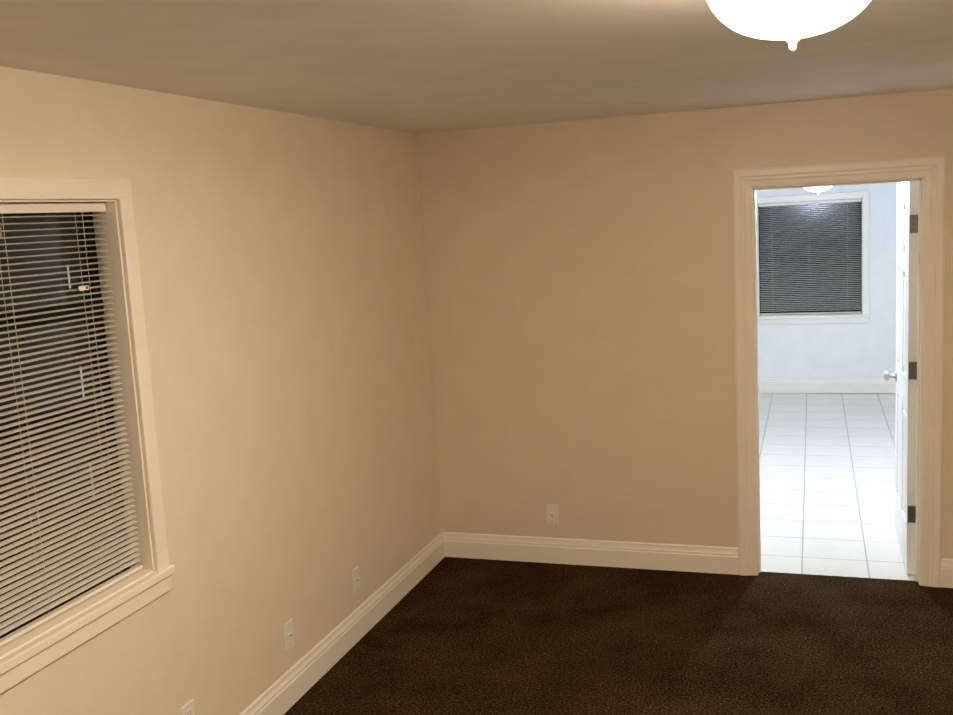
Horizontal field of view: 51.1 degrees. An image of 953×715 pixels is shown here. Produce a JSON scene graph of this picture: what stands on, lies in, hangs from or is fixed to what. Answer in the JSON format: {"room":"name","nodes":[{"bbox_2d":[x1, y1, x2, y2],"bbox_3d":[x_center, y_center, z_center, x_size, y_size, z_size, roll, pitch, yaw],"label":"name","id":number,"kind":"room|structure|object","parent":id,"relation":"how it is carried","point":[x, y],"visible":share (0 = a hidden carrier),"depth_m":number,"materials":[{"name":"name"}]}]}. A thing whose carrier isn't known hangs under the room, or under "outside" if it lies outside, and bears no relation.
{"room":"empty room","nodes":[
{"label":"empty room","id":0,"kind":"room"},
{"bbox_2d":[0,66,443,714],"bbox_3d":[-0.514,0.038,5.273,0.200,2.440,12.000,0,9,19],"label":"wall","id":1,"kind":"structure","parent":0,"point":[380,356],"depth_m":3.90,"materials":[{"name":"beige paint"}]},
{"bbox_2d":[0,176,174,693],"bbox_3d":[-1.284,0.184,2.823,0.157,1.367,1.026,0,9,19],"label":"window","id":2,"kind":"structure","parent":1,"relation":"in","point":[84,557],"depth_m":3.03,"materials":[{"name":"paint"}]},
{"bbox_2d":[181,699,194,714],"bbox_3d":[-1.003,1.261,3.478,0.008,0.114,0.070,0,9,19],"label":"electrical outlet","id":3,"kind":"object","parent":1,"relation":"attached to","point":[187,708],"visible":1,"depth_m":3.47,"materials":[{"name":"plastic"}]},
{"bbox_2d":[284,619,294,650],"bbox_3d":[-0.774,1.153,4.147,0.014,0.114,0.070,0,9,19],"label":"electrical outlet","id":4,"kind":"object","parent":1,"relation":"attached to","point":[289,635],"visible":1,"depth_m":4.14,"materials":[{"name":"plastic"}]},
{"bbox_2d":[239,532,446,714],"bbox_3d":[-1.186,1.570,2.917,0.016,0.147,6.300,0,9,19],"label":"baseboard","id":5,"kind":"structure","parent":1,"relation":"attached to","point":[283,694],"depth_m":4.61,"materials":[{"name":"paint"}]},
{"bbox_2d":[352,566,360,593],"bbox_3d":[-0.569,1.061,4.756,0.014,0.114,0.070,0,9,19],"label":"electrical outlet","id":6,"kind":"object","parent":1,"relation":"attached to","point":[356,579],"visible":1,"depth_m":4.75,"materials":[{"name":"plastic"}]},
{"bbox_2d":[0,0,952,133],"bbox_3d":[0.534,-0.835,1.909,4.350,0.120,6.620,0,9,19],"label":"ceiling","id":7,"kind":"structure","parent":0,"point":[420,66],"depth_m":2.96,"materials":[{"name":"paint"}]},
{"bbox_2d":[707,0,870,50],"bbox_3d":[0.614,-0.690,1.937,0.416,0.184,0.416,0,9,19],"label":"flush-mount light","id":8,"kind":"object","parent":7,"relation":"attached to","point":[791,22],"visible":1,"depth_m":1.87,"materials":[{"name":"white glass"}]},
{"bbox_2d":[284,557,952,714],"bbox_3d":[0.662,1.700,2.238,4.350,0.120,6.555,0,9,19],"label":"floor carpet","id":9,"kind":"object","parent":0,"point":[455,636],"visible":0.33,"depth_m":4.51,"materials":[{"name":"brown carpet"}]},
{"bbox_2d":[420,89,952,558],"bbox_3d":[1.628,-0.059,5.134,3.930,2.440,0.120,0,9,19],"label":"wall","id":10,"kind":"structure","parent":0,"point":[581,281],"depth_m":5.39,"materials":[{"name":"beige paint"}]},
{"bbox_2d":[546,504,558,524],"bbox_3d":[0.426,0.886,5.619,0.070,0.114,0.014,0,9,19],"label":"electrical outlet","id":11,"kind":"object","parent":10,"relation":"attached to","point":[552,514],"visible":1,"depth_m":5.62,"materials":[{"name":"plastic"}]},
{"bbox_2d":[447,532,738,574],"bbox_3d":[0.612,1.092,5.588,1.660,0.147,0.016,0,9,19],"label":"baseboard","id":12,"kind":"structure","parent":10,"relation":"attached to","point":[605,553],"depth_m":5.56,"materials":[{"name":"paint"}]},
{"bbox_2d":[756,191,869,324],"bbox_3d":[3.355,-0.988,10.046,1.136,1.295,0.157,0,9,19],"label":"room window","id":13,"kind":"structure","parent":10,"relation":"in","point":[812,258],"depth_m":10.05,"materials":[{"name":"paint"}]},
{"bbox_2d":[758,378,895,392],"bbox_3d":[3.811,0.285,10.038,2.915,0.147,0.016,0,9,19],"label":"baseboard","id":14,"kind":"structure","parent":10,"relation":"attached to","point":[823,385],"depth_m":10.11,"materials":[{"name":"paint"}]},
{"bbox_2d":[732,156,945,586],"bbox_3d":[1.833,0.092,5.089,0.985,2.133,0.160,0,9,19],"label":"door frame","id":15,"kind":"structure","parent":10,"relation":"attached to","point":[928,174],"depth_m":4.97,"materials":[{"name":"paint"}]},
{"bbox_2d":[884,181,917,573],"bbox_3d":[2.326,0.072,5.402,0.184,2.016,0.788,0,9,19],"label":"open door","id":16,"kind":"structure","parent":10,"relation":"in","point":[905,375],"depth_m":5.17,"materials":[{"name":"white paint"}]},
{"bbox_2d":[941,558,952,587],"bbox_3d":[2.926,1.077,4.807,1.255,0.147,0.016,0,9,19],"label":"baseboard","id":17,"kind":"structure","parent":10,"relation":"attached to","point":[946,564],"depth_m":4.99,"materials":[{"name":"paint"}]},
{"bbox_2d":[759,393,915,580],"bbox_3d":[2.554,0.800,7.860,4.350,0.116,5.445,0,9,19],"label":"floor","id":18,"kind":"structure","parent":0,"point":[827,484],"depth_m":6.91,"materials":[{"name":"white tile"}]},
{"bbox_3d":[2.413,-1.396,7.483,3.950,0.120,5.180,0,9,19],"label":"ceiling","id":19,"kind":"structure","parent":0,"visible":0},
{"bbox_2d":[804,186,831,195],"bbox_3d":[2.197,-1.106,6.418,0.250,0.130,0.250,0,9,19],"label":"light","id":20,"kind":"object","parent":19,"relation":"attached to","point":[817,190],"visible":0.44,"depth_m":6.37,"materials":[{"name":"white glass"}]}
]}

